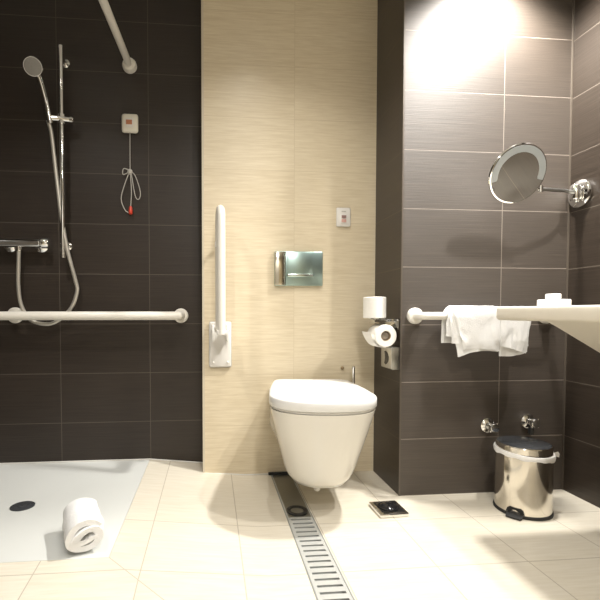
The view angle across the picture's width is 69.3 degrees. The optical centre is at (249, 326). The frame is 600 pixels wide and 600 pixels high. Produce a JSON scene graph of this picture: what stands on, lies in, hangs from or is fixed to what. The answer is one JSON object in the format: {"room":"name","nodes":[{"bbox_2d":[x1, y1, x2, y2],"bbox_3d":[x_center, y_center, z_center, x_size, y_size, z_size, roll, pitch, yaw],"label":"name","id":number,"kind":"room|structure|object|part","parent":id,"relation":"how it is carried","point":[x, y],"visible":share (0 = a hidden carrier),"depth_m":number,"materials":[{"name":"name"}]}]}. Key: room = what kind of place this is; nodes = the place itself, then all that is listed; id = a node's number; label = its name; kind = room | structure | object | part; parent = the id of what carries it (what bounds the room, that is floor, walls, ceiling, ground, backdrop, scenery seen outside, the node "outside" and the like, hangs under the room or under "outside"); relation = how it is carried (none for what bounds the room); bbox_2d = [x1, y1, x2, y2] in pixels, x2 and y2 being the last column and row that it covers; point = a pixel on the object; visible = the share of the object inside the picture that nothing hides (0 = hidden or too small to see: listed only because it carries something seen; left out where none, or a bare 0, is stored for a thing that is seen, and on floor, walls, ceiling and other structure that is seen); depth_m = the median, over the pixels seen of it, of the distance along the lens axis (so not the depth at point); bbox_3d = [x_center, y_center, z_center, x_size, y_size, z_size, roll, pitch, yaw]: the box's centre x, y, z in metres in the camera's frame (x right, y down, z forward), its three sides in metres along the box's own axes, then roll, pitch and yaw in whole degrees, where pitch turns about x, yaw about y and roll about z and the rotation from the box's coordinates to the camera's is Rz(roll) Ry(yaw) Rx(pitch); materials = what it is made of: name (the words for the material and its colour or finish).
{"room":"accessible bathroom","nodes":[
{"label":"accessible bathroom","id":0,"kind":"room"},
{"bbox_2d":[0,0,202,462],"bbox_3d":[-0.858,-0.401,2.044,1.263,2.250,0.150,0,2,-5],"label":"wall","id":1,"kind":"structure","parent":0,"point":[71,390],"depth_m":1.98,"materials":[{"name":"tile"}]},
{"bbox_2d":[0,238,49,252],"bbox_3d":[-1.037,-0.367,1.915,0.285,0.062,0.074,0,2,-5],"label":"shower mixer","id":2,"kind":"object","parent":1,"relation":"attached to","point":[42,245],"visible":1,"depth_m":1.89,"materials":[{"name":"silver metal"}]},
{"bbox_3d":[-0.910,-0.372,1.912,0.032,0.045,0.045,0,2,-5],"label":"control knob","id":3,"kind":"part","parent":2,"relation":"part of","materials":[{"name":"silver metal"}]},
{"bbox_2d":[16,120,78,325],"bbox_3d":[-0.904,-0.453,1.908,0.270,0.899,0.067,0,2,-5],"label":"shower hose","id":4,"kind":"object","parent":2,"relation":"attached to","point":[18,262],"visible":0.89,"depth_m":1.91,"materials":[{"name":"silver metal"}]},
{"bbox_2d":[51,44,73,257],"bbox_3d":[-0.830,-0.769,1.913,0.103,0.923,0.090,0,2,-5],"label":"slide rail","id":5,"kind":"object","parent":1,"relation":"attached to","point":[61,118],"visible":0.92,"depth_m":1.89,"materials":[{"name":"silver metal"}]},
{"bbox_2d":[23,56,52,123],"bbox_3d":[-0.888,-1.001,1.817,0.060,0.238,0.125,2,2,39],"label":"shower","id":6,"kind":"object","parent":5,"relation":"attached to","point":[32,65],"visible":1,"depth_m":1.80,"materials":[{"name":"silver metal"}]},
{"bbox_3d":[-0.884,-0.983,1.840,0.026,0.200,0.087,1,2,25],"label":"handle","id":7,"kind":"part","parent":6,"relation":"part of","materials":[{"name":"silver metal"}]},
{"bbox_3d":[-0.828,-0.768,1.894,0.021,0.923,0.019,0,2,-5],"label":"rail","id":8,"kind":"part","parent":5,"relation":"part of","materials":[{"name":"silver metal"}]},
{"bbox_2d":[0,307,187,322],"bbox_3d":[-0.831,-0.052,1.933,1.093,0.072,0.096,0,2,-5],"label":"grab rail","id":9,"kind":"object","parent":1,"relation":"attached to","point":[14,315],"visible":1,"depth_m":1.90,"materials":[{"name":"white metal"}]},
{"bbox_3d":[-0.838,-0.050,1.931,1.079,0.039,0.094,0,2,-5],"label":"rail","id":10,"kind":"part","parent":9,"relation":"part of","materials":[{"name":"white metal"}]},
{"bbox_2d":[0,458,202,463],"bbox_3d":[-0.801,0.639,2.006,1.163,0.032,0.007,0,2,-5],"label":"trim","id":11,"kind":"structure","parent":1,"relation":"attached to","point":[149,458],"depth_m":2.01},
{"bbox_2d":[98,0,136,73],"bbox_3d":[-0.701,-1.163,1.321,0.582,0.080,1.266,1,2,37],"label":"rail","id":12,"kind":"object","parent":1,"relation":"attached to","point":[129,65],"visible":1,"depth_m":1.74,"materials":[{"name":"white metal"}]},
{"bbox_2d":[121,114,140,214],"bbox_3d":[-0.548,-0.746,1.971,0.091,0.456,0.028,0,2,-5],"label":"switch","id":13,"kind":"object","parent":1,"relation":"attached to","point":[129,121],"visible":1,"depth_m":1.96,"materials":[{"name":"beige plastic"}]},
{"bbox_2d":[122,114,137,132],"bbox_3d":[-0.549,-0.931,1.968,0.074,0.086,0.021,0,2,-5],"label":"switch plate","id":14,"kind":"object","parent":13,"relation":"attached to","point":[129,121],"depth_m":1.96,"materials":[{"name":"beige plastic"}]},
{"bbox_3d":[-0.548,-0.625,1.975,0.091,0.205,0.019,0,2,-5],"label":"knotted cord","id":15,"kind":"part","parent":13,"relation":"part of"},
{"bbox_2d":[203,0,377,473],"bbox_3d":[0.171,-0.402,2.080,0.794,2.250,0.265,0,2,-5],"label":"wall","id":16,"kind":"structure","parent":0,"point":[290,86],"depth_m":1.94,"materials":[{"name":"beige tile"}]},
{"bbox_2d":[201,0,204,472],"bbox_3d":[-0.208,-0.428,1.910,0.010,2.188,0.004,0,2,-5],"label":"trim","id":17,"kind":"structure","parent":16,"relation":"attached to","point":[202,36],"depth_m":1.91,"materials":[{"name":"metal"}]},
{"bbox_2d":[209,205,231,366],"bbox_3d":[-0.126,-0.165,1.841,0.100,0.698,0.170,0,2,-5],"label":"grab bar","id":18,"kind":"object","parent":16,"relation":"attached to","point":[220,330],"visible":1,"depth_m":1.85,"materials":[{"name":"white plastic"}]},
{"bbox_3d":[-0.133,0.078,1.927,0.100,0.206,0.013,0,2,-5],"label":"wall plate","id":19,"kind":"part","parent":18,"relation":"part of","materials":[{"name":"white plastic"}]},
{"bbox_3d":[-0.126,-0.242,1.819,0.034,0.542,0.133,0,2,-10],"label":"support arm","id":20,"kind":"part","parent":18,"relation":"part of"},
{"bbox_2d":[217,473,267,474],"bbox_3d":[-0.061,0.667,1.959,0.295,0.019,0.006,0,2,-5],"label":"trim","id":21,"kind":"structure","parent":16,"relation":"attached to","point":[217,473],"depth_m":1.96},
{"bbox_2d":[274,251,322,285],"bbox_3d":[0.221,-0.264,1.939,0.220,0.154,0.031,0,2,-5],"label":"flush plate","id":22,"kind":"object","parent":16,"relation":"attached to","point":[291,268],"visible":1,"depth_m":1.94,"materials":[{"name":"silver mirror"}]},
{"bbox_3d":[0.133,-0.264,1.931,0.045,0.150,0.003,0,2,-5],"label":"panel","id":23,"kind":"part","parent":22,"relation":"part of","materials":[{"name":"silver metal"}]},
{"bbox_2d":[269,379,376,490],"bbox_3d":[0.265,0.426,1.704,0.415,0.386,0.551,0,2,-5],"label":"toilet","id":24,"kind":"object","parent":16,"relation":"attached to","point":[320,427],"visible":1,"depth_m":1.49,"materials":[{"name":"white ceramic"}]},
{"bbox_3d":[0.264,0.282,1.673,0.372,0.009,0.477,0,2,1],"label":"seat","id":25,"kind":"part","parent":24,"relation":"part of","materials":[{"name":"white plastic"}]},
{"bbox_3d":[0.256,0.256,1.676,0.393,0.042,0.507,0,2,-5],"label":"lid","id":26,"kind":"part","parent":24,"relation":"part of","materials":[{"name":"white plastic"}]},
{"bbox_2d":[336,208,350,226],"bbox_3d":[0.426,-0.500,1.958,0.066,0.086,0.015,0,2,-5],"label":"button","id":27,"kind":"object","parent":16,"relation":"attached to","point":[343,215],"visible":1,"depth_m":1.95,"materials":[{"name":"white plastic"}]},
{"bbox_2d":[352,366,354,383],"bbox_3d":[0.463,0.325,1.947,0.066,0.304,0.097,0,2,-5],"label":"toilet brush","id":28,"kind":"object","parent":16,"relation":"attached to","point":[353,367],"visible":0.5,"depth_m":1.92,"materials":[{"name":"silver metal"}]},
{"bbox_2d":[0,460,599,599],"bbox_3d":[0.090,0.731,0.509,2.668,0.106,3.150,0,2,-5],"label":"floor","id":29,"kind":"structure","parent":0,"point":[186,532],"depth_m":1.33,"materials":[{"name":"beige tile"}]},
{"bbox_2d":[0,460,148,562],"bbox_3d":[-0.891,0.666,1.589,0.908,0.046,0.816,0,2,-5],"label":"shower tray","id":30,"kind":"object","parent":29,"relation":"on","point":[34,497],"visible":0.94,"depth_m":1.61,"materials":[{"name":"white ceramic"}]},
{"bbox_2d":[62,498,103,552],"bbox_3d":[-0.506,0.596,1.305,0.115,0.096,0.176,-1,2,-26],"label":"rolled towel","id":31,"kind":"object","parent":30,"relation":"on","point":[83,523],"visible":1,"depth_m":1.25,"materials":[{"name":"white fabric"}]},
{"bbox_2d":[268,472,354,599],"bbox_3d":[0.203,0.717,1.315,0.118,0.062,1.333,0,2,-5],"label":"drain","id":32,"kind":"object","parent":29,"relation":"in","point":[327,581],"visible":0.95,"depth_m":1.37,"materials":[{"name":"metal"}]},
{"bbox_3d":[0.162,0.682,1.766,0.083,0.001,0.419,0,2,-5],"label":"plate","id":33,"kind":"part","parent":32,"relation":"part of","materials":[{"name":"metal"}]},
{"bbox_2d":[286,505,307,515],"bbox_3d":[0.175,0.684,1.605,0.080,0.005,0.080,0,2,-5],"label":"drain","id":34,"kind":"object","parent":32,"relation":"attached to","point":[291,510],"depth_m":1.60,"materials":[{"name":"black plastic"}]},
{"bbox_2d":[369,500,408,517],"bbox_3d":[0.517,0.673,1.609,0.114,0.030,0.114,0,2,-5],"label":"floor drain","id":35,"kind":"object","parent":29,"relation":"on","point":[384,509],"visible":1,"depth_m":1.58,"materials":[{"name":"silver metal"}]},
{"bbox_2d":[493,435,559,520],"bbox_3d":[1.029,0.555,1.624,0.216,0.264,0.204,0,2,-5],"label":"pedal bin","id":36,"kind":"object","parent":29,"relation":"on","point":[524,466],"visible":1,"depth_m":1.55,"materials":[{"name":"metal"}]},
{"bbox_3d":[1.030,0.447,1.618,0.185,0.026,0.185,0,2,-5],"label":"lid","id":37,"kind":"part","parent":36,"relation":"part of","materials":[{"name":"metal"}]},
{"bbox_3d":[1.030,0.429,1.618,0.175,0.012,0.175,0,2,-5],"label":"lid","id":38,"kind":"part","parent":36,"relation":"part of","materials":[{"name":"silver metal"}]},
{"bbox_2d":[373,0,572,495],"bbox_3d":[0.933,-0.400,2.010,0.711,2.250,0.543,0,2,-5],"label":"wall","id":39,"kind":"structure","parent":0,"point":[484,78],"depth_m":1.74,"materials":[{"name":"tile"}]},
{"bbox_2d":[368,318,398,339],"bbox_3d":[0.543,-0.026,1.785,0.106,0.154,0.123,0,2,-5],"label":"toilet roll holder","id":40,"kind":"object","parent":39,"relation":"attached to","point":[394,323],"visible":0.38,"depth_m":1.76,"materials":[{"name":"silver metal"}]},
{"bbox_2d":[363,297,385,317],"bbox_3d":[0.518,-0.081,1.788,0.093,0.087,0.093,0,2,-5],"label":"toilet roll","id":41,"kind":"object","parent":40,"relation":"on","point":[373,307],"visible":0.96,"depth_m":1.75,"materials":[{"name":"paper"}]},
{"bbox_2d":[362,324,396,347],"bbox_3d":[0.532,0.036,1.774,0.110,0.094,0.097,0,2,-5],"label":"toilet roll","id":42,"kind":"object","parent":40,"relation":"on","point":[373,336],"visible":0.94,"depth_m":1.73,"materials":[{"name":"paper"}]},
{"bbox_3d":[0.541,-0.065,1.790,0.103,0.076,0.056,0,2,-5],"label":"spare post","id":43,"kind":"part","parent":40,"relation":"part of","materials":[{"name":"silver metal"}]},
{"bbox_3d":[0.592,-0.016,1.790,0.009,0.036,0.122,0,2,-5],"label":"plate","id":44,"kind":"part","parent":40,"relation":"part of","materials":[{"name":"silver metal"}]},
{"bbox_2d":[381,346,399,369],"bbox_3d":[0.580,0.125,1.784,0.034,0.091,0.114,0,2,-5],"label":"dispenser","id":45,"kind":"object","parent":39,"relation":"attached to","point":[390,356],"visible":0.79,"depth_m":1.74,"materials":[{"name":"metal"}]},
{"bbox_3d":[0.566,0.125,1.782,0.002,0.085,0.106,0,2,-5],"label":"plate","id":46,"kind":"part","parent":45,"relation":"part of","materials":[{"name":"metal"}]},
{"bbox_2d":[398,0,405,495],"bbox_3d":[0.605,-0.416,1.707,0.006,2.199,0.006,0,2,-5],"label":"trim","id":47,"kind":"structure","parent":39,"relation":"attached to","point":[404,19],"depth_m":1.71,"materials":[{"name":"metal"}]},
{"bbox_2d":[407,308,548,323],"bbox_3d":[0.941,-0.044,1.703,0.625,0.065,0.089,0,2,-5],"label":"grab rail","id":48,"kind":"object","parent":39,"relation":"attached to","point":[414,315],"visible":0.45,"depth_m":1.66,"materials":[{"name":"white metal"}]},
{"bbox_3d":[0.942,-0.044,1.702,0.592,0.030,0.086,0,2,-5],"label":"rail","id":49,"kind":"part","parent":48,"relation":"part of","materials":[{"name":"white metal"}]},
{"bbox_2d":[441,305,500,356],"bbox_3d":[0.849,0.015,1.664,0.208,0.197,0.089,0,2,-5],"label":"hand towel","id":50,"kind":"object","parent":48,"relation":"hanging from","point":[471,328],"visible":0.98,"depth_m":1.63,"materials":[{"name":"white fabric"}]},
{"bbox_2d":[496,306,530,355],"bbox_3d":[1.013,0.015,1.679,0.132,0.194,0.086,0,2,-5],"label":"hand towel","id":51,"kind":"object","parent":48,"relation":"hanging from","point":[514,336],"visible":0.6,"depth_m":1.65,"materials":[{"name":"white fabric"}]},
{"bbox_2d":[480,418,498,432],"bbox_3d":[0.977,0.404,1.739,0.060,0.060,0.053,0,2,-5],"label":"valve","id":52,"kind":"object","parent":39,"relation":"attached to","point":[487,425],"visible":1,"depth_m":1.75,"materials":[{"name":"silver metal"}]},
{"bbox_3d":[0.978,0.405,1.726,0.038,0.038,0.026,0,2,-5],"label":"handle","id":53,"kind":"part","parent":52,"relation":"part of","materials":[{"name":"silver metal"}]},
{"bbox_2d":[521,414,539,434],"bbox_3d":[1.152,0.400,1.755,0.060,0.080,0.053,0,2,-5],"label":"valve","id":54,"kind":"object","parent":39,"relation":"attached to","point":[527,420],"visible":1,"depth_m":1.76,"materials":[{"name":"silver metal"}]},
{"bbox_2d":[528,425,533,434],"bbox_3d":[1.151,0.418,1.761,0.022,0.042,0.022,0,2,-5],"label":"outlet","id":55,"kind":"object","parent":54,"relation":"attached to","point":[531,429],"depth_m":1.75,"materials":[{"name":"silver metal"}]},
{"bbox_3d":[1.153,0.390,1.741,0.038,0.038,0.026,0,2,-5],"label":"handle","id":56,"kind":"part","parent":54,"relation":"part of","materials":[{"name":"silver metal"}]},
{"bbox_2d":[488,143,592,207],"bbox_3d":[1.107,-0.563,1.627,0.476,0.193,0.115,-1,2,-20],"label":"magnifying mirror","id":57,"kind":"object","parent":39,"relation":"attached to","point":[518,171],"visible":1,"depth_m":1.58,"materials":[{"name":"silver metal"}]},
{"bbox_3d":[0.981,-0.559,1.574,0.198,0.180,0.088,0,2,-5],"label":"glass","id":58,"kind":"part","parent":57,"relation":"part of","materials":[{"name":"mirror"}]},
{"bbox_3d":[1.186,-0.523,1.646,0.212,0.022,0.026,-1,2,-22],"label":"arm","id":59,"kind":"part","parent":57,"relation":"part of","materials":[{"name":"metal"}]},
{"bbox_2d":[561,0,574,489],"bbox_3d":[1.310,-0.418,1.768,0.005,2.199,0.005,0,2,-5],"label":"trim","id":60,"kind":"structure","parent":39,"relation":"attached to","point":[573,11],"depth_m":1.77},
{"bbox_2d":[563,0,599,507],"bbox_3d":[1.472,-0.357,0.675,0.120,2.250,3.300,0,2,-5],"label":"wall","id":61,"kind":"structure","parent":0,"point":[582,398],"depth_m":1.69,"materials":[{"name":"tile"}]},
{"bbox_2d":[496,305,599,352],"bbox_3d":[1.113,-0.017,1.101,0.517,0.289,0.750,0,2,-5],"label":"washbasin","id":62,"kind":"object","parent":61,"relation":"attached to","point":[582,322],"visible":1,"depth_m":1.25,"materials":[{"name":"white ceramic"}]},
{"bbox_2d":[537,299,570,305],"bbox_3d":[0.952,-0.075,1.348,0.065,0.022,0.065,0,2,-5],"label":"soap box","id":63,"kind":"object","parent":62,"relation":"on","point":[544,302],"visible":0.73,"depth_m":1.32,"materials":[{"name":"white plastic"}]},
{"bbox_2d":[545,294,560,298],"bbox_3d":[0.949,-0.095,1.346,0.028,0.017,0.037,0,2,-5],"label":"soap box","id":64,"kind":"object","parent":63,"relation":"on","point":[547,296],"visible":0.93,"depth_m":1.33,"materials":[{"name":"white plastic"}]},
{"bbox_3d":[1.161,0.057,1.103,0.422,0.141,0.542,0,2,-5],"label":"bowl","id":65,"kind":"part","parent":62,"relation":"part of","materials":[{"name":"white ceramic"}]}
]}

